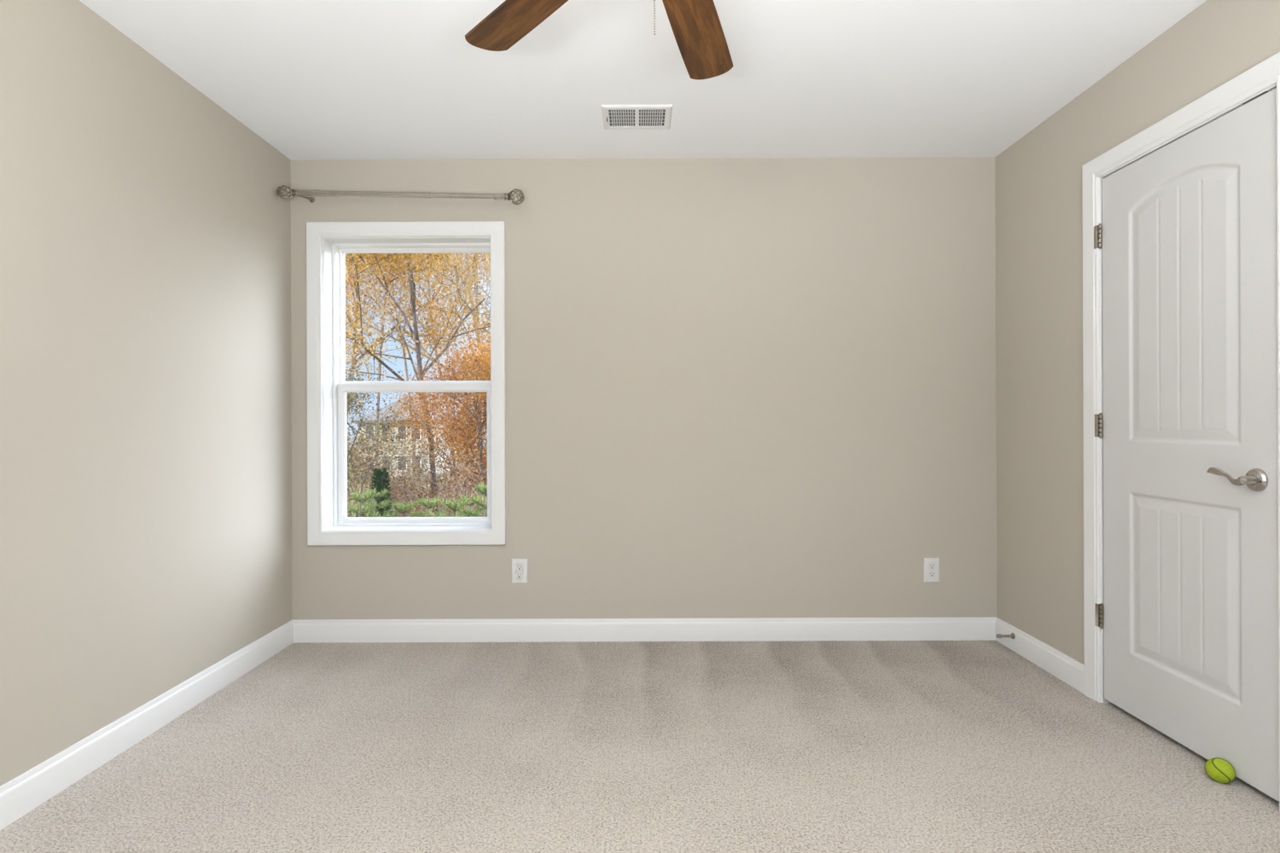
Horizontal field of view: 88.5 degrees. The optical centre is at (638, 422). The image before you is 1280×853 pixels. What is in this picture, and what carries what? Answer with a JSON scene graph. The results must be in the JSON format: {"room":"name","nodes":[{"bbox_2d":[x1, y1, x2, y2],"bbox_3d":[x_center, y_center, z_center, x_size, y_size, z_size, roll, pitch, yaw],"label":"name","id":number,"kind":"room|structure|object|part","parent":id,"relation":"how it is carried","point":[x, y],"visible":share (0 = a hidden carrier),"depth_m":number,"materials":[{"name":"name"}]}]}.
{"room":"empty bedroom","nodes":[
{"label":"empty bedroom","id":0,"kind":"room"},
{"bbox_2d":[0,0,291,786],"bbox_3d":[-1.835,-0.108,1.272,0.160,2.440,4.425,0,0,0],"label":"wall","id":1,"kind":"structure","parent":0,"point":[146,406],"depth_m":2.24,"materials":[{"name":"beige paint"}]},
{"bbox_2d":[0,621,293,830],"bbox_3d":[-1.744,1.056,1.272,0.014,0.112,4.077,0,0,0],"label":"baseboard","id":2,"kind":"structure","parent":1,"relation":"attached to","point":[33,788],"depth_m":2.22,"materials":[{"name":"white paint"}]},
{"bbox_2d":[0,640,1279,852],"bbox_3d":[0.697,1.203,1.272,5.215,0.200,4.425,0,0,0],"label":"floor","id":3,"kind":"structure","parent":0,"point":[781,747],"depth_m":2.13,"materials":[{"name":"carpet"}]},
{"bbox_2d":[1204,757,1235,784],"bbox_3d":[1.781,1.066,2.013,0.069,0.070,0.070,0,0,-18],"label":"tennis ball","id":4,"kind":"object","parent":3,"relation":"on","point":[1218,770],"visible":1,"depth_m":1.99,"materials":[{"name":"yellow fabric"}]},
{"bbox_2d":[79,0,1206,159],"bbox_3d":[0.687,-1.462,1.272,5.215,0.250,4.425,0,0,0],"label":"ceiling","id":5,"kind":"structure","parent":0,"point":[313,79],"depth_m":2.50,"materials":[{"name":"white paint"}]},
{"bbox_2d":[465,0,733,79],"bbox_3d":[0.031,-1.009,1.267,1.290,0.650,1.277,0,0,0],"label":"ceiling fan","id":6,"kind":"object","parent":5,"relation":"hanging from","point":[695,25],"visible":1,"depth_m":1.67,"materials":[{"name":"brown wood"}]},
{"bbox_3d":[-0.252,-0.999,1.571,0.125,0.006,0.490,-10,7,-43],"label":"fan blade","id":7,"kind":"part","parent":6,"relation":"part of","materials":[{"name":"brown wood"}]},
{"bbox_3d":[0.030,-0.825,1.188,0.003,0.282,0.059,0,0,4],"label":"pull chain","id":8,"kind":"part","parent":6,"relation":"part of","materials":[{"name":"silver metal"}]},
{"bbox_3d":[0.148,-1.000,1.665,0.125,0.006,0.490,-8,-2,16],"label":"fan blade","id":9,"kind":"part","parent":6,"relation":"part of","materials":[{"name":"brown wood"}]},
{"bbox_2d":[601,104,672,129],"bbox_3d":[-0.006,-1.325,2.872,0.301,0.020,0.223,0,0,0],"label":"ceiling vent","id":10,"kind":"object","parent":5,"relation":"in","point":[614,117],"visible":1,"depth_m":2.86,"materials":[{"name":"white metal"}]},
{"bbox_2d":[290,157,996,620],"bbox_3d":[0.028,-0.115,3.405,3.566,2.440,0.160,0,0,0],"label":"wall","id":11,"kind":"structure","parent":0,"point":[748,387],"depth_m":3.33,"materials":[{"name":"beige paint"}]},
{"bbox_2d":[276,185,524,204],"bbox_3d":[-1.151,-1.104,3.237,1.198,0.098,0.176,0,0,0],"label":"curtain rod","id":12,"kind":"object","parent":11,"relation":"attached to","point":[295,193],"visible":1,"depth_m":3.17,"materials":[{"name":"silver metal"}]},
{"bbox_3d":[-1.334,-1.105,3.185,0.650,0.041,0.029,0,0,0],"label":"rod","id":13,"kind":"part","parent":12,"relation":"part of","materials":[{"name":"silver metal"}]},
{"bbox_3d":[-0.827,-1.097,3.185,0.364,0.031,0.024,0,0,0],"label":"rod","id":14,"kind":"part","parent":12,"relation":"part of","materials":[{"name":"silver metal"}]},
{"bbox_2d":[306,221,506,546],"bbox_3d":[-1.171,-0.196,3.408,0.997,1.630,0.204,0,0,0],"label":"window","id":15,"kind":"structure","parent":11,"relation":"in","point":[328,523],"depth_m":3.33,"materials":[{"name":"white paint"}]},
{"bbox_3d":[-1.171,-0.196,3.466,0.842,1.475,0.087,0,0,0],"label":"frame","id":16,"kind":"part","parent":15,"relation":"part of","materials":[{"name":"white plastic"}]},
{"bbox_3d":[-1.171,-0.197,3.464,0.806,0.018,0.042,0,0,0],"label":"meeting rail","id":17,"kind":"part","parent":15,"relation":"part of","materials":[{"name":"white plastic"}]},
{"bbox_3d":[-1.169,0.172,3.461,0.814,0.728,0.032,0,0,0],"label":"sash","id":18,"kind":"part","parent":15,"relation":"part of","materials":[{"name":"white plastic"}]},
{"bbox_3d":[-1.172,-0.561,3.497,0.818,0.714,0.023,0,0,0],"label":"sash","id":19,"kind":"part","parent":15,"relation":"part of","materials":[{"name":"clear glass"}]},
{"bbox_2d":[512,558,527,583],"bbox_3d":[-0.600,0.753,3.321,0.079,0.124,0.009,0,0,0],"label":"electrical outlet","id":20,"kind":"object","parent":11,"relation":"attached to","point":[519,566],"visible":1,"depth_m":3.32,"materials":[{"name":"white plastic"}]},
{"bbox_2d":[516,572,523,578],"bbox_3d":[-0.600,0.773,3.318,0.034,0.028,0.003,0,0,0],"label":"receptacle","id":21,"kind":"object","parent":20,"relation":"attached to","point":[519,575],"depth_m":3.32,"materials":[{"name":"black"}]},
{"bbox_2d":[516,564,523,570],"bbox_3d":[-0.600,0.734,3.318,0.034,0.028,0.003,0,0,0],"label":"receptacle","id":22,"kind":"object","parent":20,"relation":"attached to","point":[519,567],"depth_m":3.32,"materials":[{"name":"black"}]},
{"bbox_2d":[291,617,997,643],"bbox_3d":[0.032,1.049,3.318,3.566,0.112,0.014,0,0,0],"label":"baseboard","id":23,"kind":"structure","parent":11,"relation":"attached to","point":[776,629],"depth_m":3.31,"materials":[{"name":"white paint"}]},
{"bbox_2d":[924,558,939,582],"bbox_3d":[1.483,0.748,3.321,0.077,0.122,0.009,0,0,0],"label":"electrical outlet","id":24,"kind":"object","parent":11,"relation":"attached to","point":[931,565],"visible":1,"depth_m":3.32,"materials":[{"name":"white plastic"}]},
{"bbox_2d":[928,571,935,576],"bbox_3d":[1.483,0.768,3.318,0.034,0.028,0.003,0,0,0],"label":"receptacle","id":25,"kind":"object","parent":24,"relation":"attached to","point":[930,573],"depth_m":3.32,"materials":[{"name":"white plastic"}]},
{"bbox_2d":[928,564,935,569],"bbox_3d":[1.483,0.729,3.318,0.034,0.028,0.003,0,0,0],"label":"receptacle","id":26,"kind":"object","parent":24,"relation":"attached to","point":[930,566],"depth_m":3.32,"materials":[{"name":"white plastic"}]},
{"bbox_2d":[994,0,1279,664],"bbox_3d":[1.868,-0.121,1.272,0.115,2.440,4.425,0,0,0],"label":"wall","id":27,"kind":"structure","parent":0,"point":[1039,418],"depth_m":2.85,"materials":[{"name":"beige paint"}]},
{"bbox_2d":[996,633,1014,639],"bbox_3d":[1.762,1.027,3.155,0.078,0.028,0.028,0,0,0],"label":"door stop","id":28,"kind":"object","parent":27,"relation":"attached to","point":[1012,635],"visible":1,"depth_m":3.15,"materials":[{"name":"silver metal"}]},
{"bbox_2d":[995,618,1084,694],"bbox_3d":[1.808,1.043,2.981,0.014,0.112,0.661,0,0,0],"label":"baseboard","id":29,"kind":"structure","parent":27,"relation":"attached to","point":[1071,672],"depth_m":2.92,"materials":[{"name":"white paint"}]},
{"bbox_2d":[1082,52,1279,813],"bbox_3d":[1.802,0.032,2.213,0.018,2.135,0.873,0,0,0],"label":"door frame","id":30,"kind":"structure","parent":27,"relation":"attached to","point":[1265,74],"depth_m":2.57,"materials":[{"name":"white paint"}]},
{"bbox_2d":[1093,83,1279,802],"bbox_3d":[1.842,0.064,2.216,0.169,2.069,0.747,0,0,0],"label":"door","id":31,"kind":"structure","parent":27,"relation":"in","point":[1185,235],"depth_m":2.14,"materials":[{"name":"white paint"}]},
{"bbox_3d":[1.770,0.163,1.979,0.015,0.048,0.133,0,0,4],"label":"lever","id":32,"kind":"part","parent":31,"relation":"part of","materials":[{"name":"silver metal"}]},
{"bbox_3d":[1.787,0.169,1.925,0.053,0.068,0.068,0,0,0],"label":"handle","id":33,"kind":"part","parent":31,"relation":"part of","materials":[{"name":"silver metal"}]},
{"label":"outside","id":34,"kind":"structure","parent":0,"visible":0},
{"bbox_2d":[347,446,487,517],"bbox_3d":[-4.984,4.473,61.800,130.000,0.300,116.400,0,0,0],"label":"ground","id":35,"kind":"structure","parent":34,"point":[460,462],"depth_m":47.34,"materials":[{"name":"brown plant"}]},
{"bbox_2d":[347,489,379,517],"bbox_3d":[-5.208,2.800,12.590,1.410,3.051,1.636,0,0,0],"label":"young pine","id":36,"kind":"object","parent":35,"relation":"on","point":[356,509],"visible":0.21,"depth_m":12.55,"materials":[{"name":"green plant"}]},
{"bbox_2d":[344,256,408,365],"bbox_3d":[-18.469,-5.985,38.890,12.054,20.728,14.042,0,0,29],"label":"bare tree","id":37,"kind":"object","parent":35,"relation":"on","point":[354,256],"visible":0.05,"depth_m":41.50,"materials":[{"name":"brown plant"}]},
{"bbox_2d":[358,487,395,517],"bbox_3d":[-5.403,2.833,13.567,1.515,2.986,1.626,0,0,0],"label":"young pine","id":38,"kind":"object","parent":35,"relation":"on","point":[382,504],"visible":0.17,"depth_m":13.57,"materials":[{"name":"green plant"}]},
{"bbox_2d":[367,466,394,517],"bbox_3d":[-6.098,2.682,15.615,0.895,3.291,0.915,0,0,0],"label":"evergreen","id":39,"kind":"object","parent":35,"relation":"on","point":[380,480],"visible":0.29,"depth_m":15.52,"materials":[{"name":"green plant"}]},
{"bbox_2d":[346,423,427,516],"bbox_3d":[-8.576,2.622,18.144,4.680,5.314,4.792,0,0,35],"label":"shrub","id":40,"kind":"object","parent":35,"relation":"on","point":[367,442],"visible":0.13,"depth_m":18.98,"materials":[{"name":"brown plant"}]},
{"bbox_2d":[346,392,442,517],"bbox_3d":[-9.201,1.880,20.358,4.864,6.209,5.845,0,0,-43],"label":"shrub","id":41,"kind":"object","parent":35,"relation":"on","point":[397,411],"visible":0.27,"depth_m":19.82,"materials":[{"name":"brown plant"}]},
{"bbox_2d":[347,455,451,517],"bbox_3d":[-7.075,3.010,19.058,3.062,4.061,3.642,0,0,33],"label":"shrub","id":42,"kind":"object","parent":35,"relation":"on","point":[396,489],"visible":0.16,"depth_m":19.12,"materials":[{"name":"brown plant"}]},
{"bbox_2d":[387,500,418,517],"bbox_3d":[-4.646,2.933,12.987,1.461,2.780,1.594,0,0,0],"label":"young pine","id":43,"kind":"object","parent":35,"relation":"on","point":[406,508],"visible":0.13,"depth_m":13.00,"materials":[{"name":"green plant"}]},
{"bbox_2d":[351,396,456,477],"bbox_3d":[-20.424,0.929,60.000,7.789,6.901,16.700,0,0,0],"label":"house","id":44,"kind":"structure","parent":35,"relation":"on","point":[371,415],"depth_m":51.99,"materials":[{"name":"beige"}]},
{"bbox_3d":[-21.255,0.811,51.987,0.640,1.100,0.015,0,0,0],"label":"pane","id":45,"kind":"part","parent":44,"relation":"part of","materials":[{"name":"grey glass"}]},
{"bbox_3d":[-19.965,3.257,51.987,0.640,1.100,0.015,0,0,0],"label":"pane","id":46,"kind":"part","parent":44,"relation":"part of","materials":[{"name":"grey glass"}]},
{"bbox_3d":[-19.974,0.807,51.987,0.640,1.100,0.015,0,0,0],"label":"pane","id":47,"kind":"part","parent":44,"relation":"part of","materials":[{"name":"grey glass"}]},
{"bbox_3d":[-18.685,3.252,51.987,0.640,1.100,0.015,0,0,0],"label":"pane","id":48,"kind":"part","parent":44,"relation":"part of","materials":[{"name":"grey glass"}]},
{"bbox_3d":[-18.694,0.802,51.987,0.640,1.100,0.015,0,0,0],"label":"pane","id":49,"kind":"part","parent":44,"relation":"part of","materials":[{"name":"grey glass"}]},
{"bbox_3d":[-17.573,0.798,51.987,0.640,1.100,0.015,0,0,0],"label":"pane","id":50,"kind":"part","parent":44,"relation":"part of","materials":[{"name":"grey glass"}]},
{"bbox_2d":[346,415,465,515],"bbox_3d":[-8.655,2.140,22.210,5.338,4.771,5.868,0,0,0],"label":"shrub","id":51,"kind":"object","parent":35,"relation":"on","point":[372,429],"visible":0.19,"depth_m":22.06,"materials":[{"name":"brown plant"}]},
{"bbox_2d":[345,355,474,517],"bbox_3d":[-7.729,0.801,17.447,6.695,7.076,6.360,0,0,-41],"label":"autumn tree","id":52,"kind":"object","parent":35,"relation":"on","point":[350,397],"visible":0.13,"depth_m":18.02,"materials":[{"name":"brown plant"}]},
{"bbox_2d":[344,253,490,515],"bbox_3d":[-7.627,-3.288,18.957,9.701,15.250,14.886,0,0,-11],"label":"autumn tree","id":53,"kind":"object","parent":35,"relation":"on","point":[411,268],"visible":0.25,"depth_m":21.11,"materials":[{"name":"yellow plant"}]},
{"bbox_2d":[344,253,490,376],"bbox_3d":[-6.606,-5.935,25.953,13.392,20.555,11.978,0,0,-16],"label":"autumn tree","id":54,"kind":"object","parent":35,"relation":"on","point":[375,299],"visible":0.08,"depth_m":23.87,"materials":[{"name":"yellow plant"}]},
{"bbox_2d":[344,253,490,420],"bbox_3d":[-11.539,-4.731,24.062,15.713,18.175,14.014,0,0,36],"label":"autumn tree","id":55,"kind":"object","parent":35,"relation":"on","point":[355,284],"visible":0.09,"depth_m":24.84,"materials":[{"name":"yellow plant"}]},
{"bbox_2d":[345,253,490,463],"bbox_3d":[-13.475,-6.647,31.450,15.034,22.016,13.267,0,0,28],"label":"bare tree","id":56,"kind":"object","parent":35,"relation":"on","point":[381,347],"visible":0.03,"depth_m":32.99,"materials":[{"name":"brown plant"}]},
{"bbox_2d":[345,255,490,500],"bbox_3d":[-11.097,-5.889,35.401,9.905,20.478,18.466,0,0,0],"label":"bare tree","id":57,"kind":"object","parent":35,"relation":"on","point":[433,357],"visible":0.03,"depth_m":33.80,"materials":[{"name":"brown plant"}]},
{"bbox_2d":[346,253,489,500],"bbox_3d":[-12.910,-7.351,36.281,12.418,23.408,12.547,0,0,22],"label":"bare tree","id":58,"kind":"object","parent":35,"relation":"on","point":[404,351],"visible":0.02,"depth_m":35.87,"materials":[{"name":"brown plant"}]},
{"bbox_2d":[361,466,482,517],"bbox_3d":[-5.393,3.197,16.573,3.683,4.083,4.390,0,0,0],"label":"shrub","id":59,"kind":"object","parent":35,"relation":"on","point":[431,480],"visible":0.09,"depth_m":16.59,"materials":[{"name":"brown plant"}]},
{"bbox_2d":[409,495,446,517],"bbox_3d":[-4.098,2.868,12.777,1.446,2.907,1.563,0,0,0],"label":"young pine","id":60,"kind":"object","parent":35,"relation":"on","point":[434,502],"visible":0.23,"depth_m":12.74,"materials":[{"name":"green plant"}]},
{"bbox_2d":[369,319,490,506],"bbox_3d":[-4.163,0.815,17.137,5.396,7.019,5.444,0,0,-20],"label":"autumn tree","id":61,"kind":"object","parent":35,"relation":"on","point":[474,369],"visible":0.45,"depth_m":16.89,"materials":[{"name":"orange plant"}]},
{"bbox_2d":[380,412,487,517],"bbox_3d":[-6.123,2.339,21.633,4.130,5.798,5.966,0,0,23],"label":"shrub","id":62,"kind":"object","parent":35,"relation":"on","point":[411,455],"visible":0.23,"depth_m":20.43,"materials":[{"name":"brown plant"}]},
{"bbox_2d":[401,443,487,517],"bbox_3d":[-3.899,2.483,16.247,3.794,4.438,5.661,0,0,0],"label":"shrub","id":63,"kind":"object","parent":35,"relation":"on","point":[462,474],"visible":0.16,"depth_m":15.81,"materials":[{"name":"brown plant"}]},
{"bbox_2d":[412,254,490,514],"bbox_3d":[-7.160,-6.464,28.340,13.034,21.598,10.160,0,0,38],"label":"bare tree","id":64,"kind":"object","parent":35,"relation":"on","point":[484,254],"visible":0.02,"depth_m":29.11,"materials":[{"name":"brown plant"}]},
{"bbox_2d":[435,497,474,517],"bbox_3d":[-3.390,2.852,12.213,1.528,2.933,1.549,0,0,15],"label":"young pine","id":65,"kind":"object","parent":35,"relation":"on","point":[462,503],"visible":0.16,"depth_m":12.20,"materials":[{"name":"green plant"}]},
{"bbox_2d":[435,444,487,513],"bbox_3d":[-3.048,2.125,17.942,4.693,4.387,5.194,0,0,0],"label":"shrub","id":66,"kind":"object","parent":35,"relation":"on","point":[477,445],"visible":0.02,"depth_m":16.83,"materials":[{"name":"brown plant"}]},
{"bbox_2d":[445,254,490,304],"bbox_3d":[-6.097,-6.763,33.331,12.897,22.191,13.555,0,0,-35],"label":"bare tree","id":67,"kind":"object","parent":35,"relation":"on","point":[461,254],"visible":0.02,"depth_m":32.25,"materials":[{"name":"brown plant"}]},
{"bbox_2d":[455,493,483,516],"bbox_3d":[-3.369,2.877,13.409,1.520,2.882,1.638,0,0,0],"label":"young pine","id":68,"kind":"object","parent":35,"relation":"on","point":[469,506],"visible":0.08,"depth_m":13.39,"materials":[{"name":"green plant"}]},
{"bbox_2d":[466,481,487,517],"bbox_3d":[-2.850,2.714,12.377,1.577,3.206,1.613,0,0,0],"label":"young pine","id":69,"kind":"object","parent":35,"relation":"on","point":[483,490],"visible":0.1,"depth_m":12.33,"materials":[{"name":"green plant"}]}
]}

